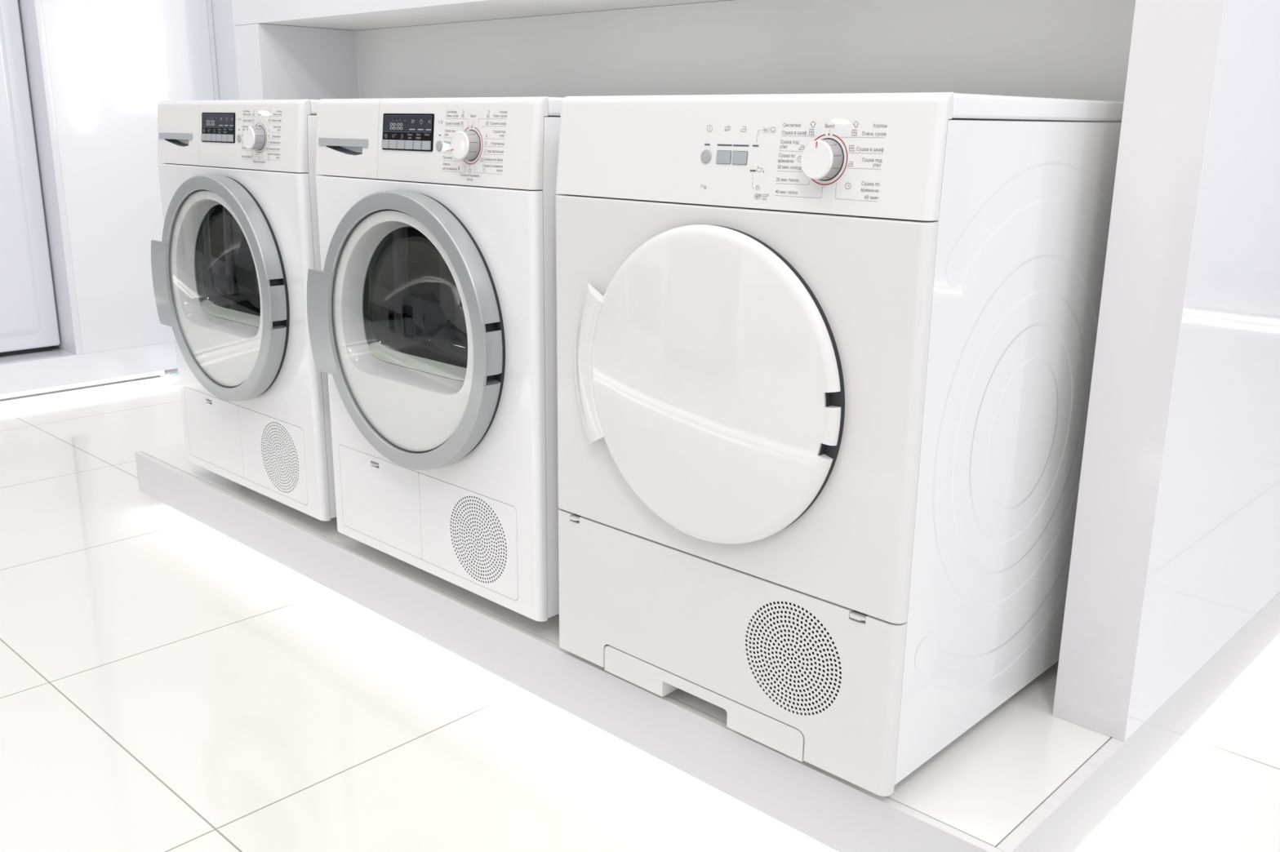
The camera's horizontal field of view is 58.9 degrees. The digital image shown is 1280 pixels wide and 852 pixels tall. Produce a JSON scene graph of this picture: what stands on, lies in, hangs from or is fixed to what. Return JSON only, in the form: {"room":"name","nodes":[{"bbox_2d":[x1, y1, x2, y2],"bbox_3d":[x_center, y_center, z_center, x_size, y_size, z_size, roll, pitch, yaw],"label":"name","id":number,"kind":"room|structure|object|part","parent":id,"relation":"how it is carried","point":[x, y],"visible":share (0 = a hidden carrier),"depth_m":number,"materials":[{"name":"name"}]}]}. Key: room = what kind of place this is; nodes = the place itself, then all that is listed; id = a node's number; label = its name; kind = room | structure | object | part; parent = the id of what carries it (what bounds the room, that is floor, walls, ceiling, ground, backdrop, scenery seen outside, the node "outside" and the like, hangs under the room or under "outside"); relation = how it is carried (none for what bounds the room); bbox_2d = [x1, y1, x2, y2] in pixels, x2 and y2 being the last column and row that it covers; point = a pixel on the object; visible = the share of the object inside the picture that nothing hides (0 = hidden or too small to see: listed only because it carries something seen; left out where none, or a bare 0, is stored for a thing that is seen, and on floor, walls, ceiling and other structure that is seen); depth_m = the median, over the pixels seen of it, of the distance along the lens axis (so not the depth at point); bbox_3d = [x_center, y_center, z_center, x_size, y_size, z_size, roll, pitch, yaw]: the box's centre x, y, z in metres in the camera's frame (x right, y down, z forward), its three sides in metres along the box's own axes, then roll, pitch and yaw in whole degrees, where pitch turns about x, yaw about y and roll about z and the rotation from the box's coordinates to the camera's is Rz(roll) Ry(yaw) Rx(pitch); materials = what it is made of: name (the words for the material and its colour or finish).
{"room":"appliance showroom","nodes":[
{"label":"appliance showroom","id":0,"kind":"room"},
{"bbox_2d":[211,0,239,100],"bbox_3d":[-1.434,-1.361,4.026,0.256,2.400,0.051,14,20,42],"label":"wall","id":1,"kind":"structure","parent":0,"point":[222,10],"depth_m":4.04,"materials":[{"name":"white paint"}]},
{"bbox_2d":[206,0,219,100],"bbox_3d":[-1.542,-1.397,4.073,0.024,2.358,0.016,14,20,42],"label":"trim","id":2,"kind":"structure","parent":1,"relation":"attached to","point":[210,17],"depth_m":4.08,"materials":[{"name":"white laminate"}]},
{"bbox_2d":[0,368,1279,851],"bbox_3d":[0.557,0.313,2.499,18.000,0.001,16.000,14,20,42],"label":"floor","id":3,"kind":"structure","parent":0,"point":[168,683],"depth_m":1.82,"materials":[{"name":"tile"}]},
{"bbox_2d":[0,0,214,401],"bbox_3d":[-3.301,-1.081,2.904,0.900,2.400,4.162,14,20,42],"label":"wall","id":4,"kind":"structure","parent":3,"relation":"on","point":[99,72],"depth_m":3.91,"materials":[{"name":"white paint"}]},
{"bbox_2d":[0,0,60,356],"bbox_3d":[-2.465,-1.109,3.751,0.607,1.750,0.634,14,20,42],"label":"door","id":5,"kind":"structure","parent":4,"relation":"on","point":[28,323],"depth_m":3.82,"materials":[{"name":"white metal"}]},
{"bbox_3d":[-2.247,-1.015,3.563,0.006,1.530,0.515,14,20,42],"label":"door panel","id":6,"kind":"part","parent":5,"relation":"part of","materials":[{"name":"white ceramic"}]},
{"bbox_2d":[134,0,1279,851],"bbox_3d":[0.137,-0.840,2.340,2.293,2.300,1.586,14,20,42],"label":"display stand","id":7,"kind":"object","parent":3,"relation":"on","point":[1173,588],"visible":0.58,"depth_m":1.63,"materials":[{"name":"white laminate"}]},
{"bbox_2d":[151,99,336,521],"bbox_3d":[-0.646,-0.283,2.512,0.586,0.834,0.630,14,20,42],"label":"dryer","id":8,"kind":"object","parent":7,"relation":"on","point":[238,246],"visible":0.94,"depth_m":2.27,"materials":[{"name":"white metal"}]},
{"bbox_3d":[-1.020,-0.305,2.429,0.096,0.181,0.006,14,20,42],"label":"door handle","id":9,"kind":"part","parent":8,"relation":"part of","materials":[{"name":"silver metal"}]},
{"bbox_3d":[-0.971,-0.605,2.369,0.150,0.013,0.003,14,20,42],"label":"drawer handle","id":10,"kind":"part","parent":8,"relation":"part of","materials":[{"name":"grey plastic"}]},
{"bbox_3d":[-0.960,-0.614,2.371,0.196,0.128,0.030,14,20,42],"label":"water drawer","id":11,"kind":"part","parent":8,"relation":"part of","materials":[{"name":"white plastic"}]},
{"bbox_3d":[-0.932,0.010,2.490,0.249,0.159,0.010,14,20,42],"label":"service lid","id":12,"kind":"part","parent":8,"relation":"part of","materials":[{"name":"white plastic"}]},
{"bbox_3d":[-0.854,-0.274,2.287,0.398,0.398,0.001,14,20,42],"label":"panel","id":13,"kind":"part","parent":8,"relation":"part of","materials":[{"name":"white plastic"}]},
{"bbox_3d":[-0.841,-0.324,2.288,0.350,0.265,0.036,14,20,42],"label":"frame","id":14,"kind":"part","parent":8,"relation":"part of","materials":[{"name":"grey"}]},
{"bbox_3d":[-0.849,-0.276,2.293,0.457,0.457,0.035,14,20,42],"label":"door","id":15,"kind":"part","parent":8,"relation":"part of","materials":[{"name":"silver metal"}]},
{"bbox_2d":[195,204,260,327],"bbox_3d":[-0.808,-0.335,2.321,0.326,0.239,0.062,14,20,42],"label":"window","id":16,"kind":"structure","parent":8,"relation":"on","point":[227,291],"depth_m":2.39,"materials":[{"name":"glass"}]},
{"bbox_3d":[-0.747,-0.560,2.176,0.389,0.128,0.030,14,20,42],"label":"control panel","id":17,"kind":"part","parent":8,"relation":"part of","materials":[{"name":"white plastic"}]},
{"bbox_3d":[-0.725,-0.541,2.131,0.044,0.044,0.024,14,20,42],"label":"program knob","id":18,"kind":"part","parent":8,"relation":"part of","materials":[{"name":"white plastic"}]},
{"bbox_3d":[-0.751,0.058,2.319,0.256,0.159,0.001,14,20,42],"label":"vent lid","id":19,"kind":"part","parent":8,"relation":"part of","materials":[{"name":"white plastic"}]},
{"bbox_3d":[-0.616,-0.680,2.434,0.586,0.026,0.554,14,20,42],"label":"lid","id":20,"kind":"part","parent":8,"relation":"part of","materials":[{"name":"white plastic"}]},
{"bbox_3d":[-0.867,-0.507,2.984,0.106,1.018,0.288,14,20,42],"label":"panel","id":21,"kind":"part","parent":7,"relation":"part of","materials":[{"name":"white laminate"}]},
{"bbox_2d":[306,96,563,622],"bbox_3d":[-0.182,-0.161,2.074,0.586,0.834,0.630,14,20,42],"label":"dryer","id":22,"kind":"object","parent":7,"relation":"on","point":[432,302],"visible":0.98,"depth_m":1.83,"materials":[{"name":"white metal"}]},
{"bbox_3d":[-0.556,-0.182,1.991,0.096,0.181,0.006,14,20,42],"label":"door handle","id":23,"kind":"part","parent":22,"relation":"part of","materials":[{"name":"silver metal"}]},
{"bbox_3d":[-0.506,-0.483,1.931,0.150,0.013,0.003,14,20,42],"label":"drawer handle","id":24,"kind":"part","parent":22,"relation":"part of","materials":[{"name":"grey plastic"}]},
{"bbox_3d":[-0.495,-0.491,1.933,0.196,0.128,0.030,14,20,42],"label":"water drawer","id":25,"kind":"part","parent":22,"relation":"part of","materials":[{"name":"white plastic"}]},
{"bbox_3d":[-0.468,0.133,2.052,0.249,0.159,0.010,14,20,42],"label":"service lid","id":26,"kind":"part","parent":22,"relation":"part of","materials":[{"name":"white plastic"}]},
{"bbox_3d":[-0.377,-0.201,1.849,0.350,0.265,0.036,14,20,42],"label":"frame","id":27,"kind":"part","parent":22,"relation":"part of","materials":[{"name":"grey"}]},
{"bbox_3d":[-0.390,-0.152,1.849,0.398,0.398,0.001,14,20,42],"label":"panel","id":28,"kind":"part","parent":22,"relation":"part of","materials":[{"name":"white plastic"}]},
{"bbox_3d":[-0.384,-0.153,1.855,0.457,0.457,0.035,14,20,42],"label":"door","id":29,"kind":"part","parent":22,"relation":"part of","materials":[{"name":"silver metal"}]},
{"bbox_2d":[363,226,467,381],"bbox_3d":[-0.344,-0.213,1.883,0.326,0.239,0.062,14,20,42],"label":"window","id":30,"kind":"structure","parent":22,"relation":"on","point":[411,294],"depth_m":1.94,"materials":[{"name":"glass"}]},
{"bbox_3d":[-0.282,-0.437,1.738,0.389,0.128,0.030,14,20,42],"label":"control panel","id":31,"kind":"part","parent":22,"relation":"part of","materials":[{"name":"white plastic"}]},
{"bbox_3d":[-0.287,0.181,1.881,0.256,0.159,0.001,14,20,42],"label":"vent lid","id":32,"kind":"part","parent":22,"relation":"part of","materials":[{"name":"white plastic"}]},
{"bbox_3d":[-0.260,-0.419,1.693,0.044,0.044,0.024,14,20,42],"label":"program knob","id":33,"kind":"part","parent":22,"relation":"part of","materials":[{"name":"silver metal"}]},
{"bbox_3d":[-0.152,-0.557,1.996,0.586,0.026,0.554,14,20,42],"label":"lid","id":34,"kind":"part","parent":22,"relation":"part of","materials":[{"name":"white plastic"}]},
{"bbox_3d":[-0.098,-1.356,2.014,2.192,1.139,0.288,14,20,42],"label":"header panel","id":35,"kind":"part","parent":7,"relation":"part of","materials":[{"name":"white laminate"}]},
{"bbox_3d":[0.027,-0.327,2.348,2.071,1.018,0.018,14,20,42],"label":"panel","id":36,"kind":"part","parent":7,"relation":"part of","materials":[{"name":"white"}]},
{"bbox_2d":[555,92,1124,796],"bbox_3d":[0.279,-0.042,1.652,0.586,0.834,0.615,14,20,42],"label":"dryer","id":37,"kind":"object","parent":7,"relation":"on","point":[824,362],"visible":1,"depth_m":1.40,"materials":[{"name":"white metal"}]},
{"bbox_3d":[-0.070,-0.082,1.566,0.070,0.228,0.015,14,20,42],"label":"door handle","id":38,"kind":"part","parent":37,"relation":"part of","materials":[{"name":"white plastic"}]},
{"bbox_3d":[0.076,-0.047,1.428,0.407,0.407,0.022,14,20,42],"label":"door","id":39,"kind":"part","parent":37,"relation":"part of","materials":[{"name":"white plastic"}]},
{"bbox_3d":[0.091,0.285,1.538,0.586,0.224,0.018,14,20,42],"label":"panel","id":40,"kind":"part","parent":37,"relation":"part of","materials":[{"name":"white plastic"}]},
{"bbox_3d":[0.119,-0.319,1.350,0.023,0.016,0.002,14,20,42],"label":"button frame","id":41,"kind":"part","parent":37,"relation":"part of","materials":[{"name":"grey plastic"}]},
{"bbox_3d":[0.095,-0.047,1.450,0.586,0.460,0.018,14,20,42],"label":"panel","id":42,"kind":"part","parent":37,"relation":"part of","materials":[{"name":"white plastic"}]},
{"bbox_3d":[0.102,-0.335,1.377,0.586,0.130,0.030,14,20,42],"label":"control panel","id":43,"kind":"part","parent":37,"relation":"part of","materials":[{"name":"white plastic"}]},
{"bbox_3d":[0.202,-0.296,1.262,0.044,0.045,0.022,14,20,42],"label":"program knob","id":44,"kind":"part","parent":37,"relation":"part of","materials":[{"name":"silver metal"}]},
{"bbox_3d":[0.304,-0.438,1.569,0.586,0.026,0.554,14,20,42],"label":"lid","id":45,"kind":"part","parent":37,"relation":"part of","materials":[{"name":"white plastic"}]},
{"bbox_3d":[1.054,-0.737,1.718,0.101,2.158,1.235,14,20,42],"label":"panel","id":46,"kind":"part","parent":7,"relation":"part of","materials":[{"name":"white"}]}
]}

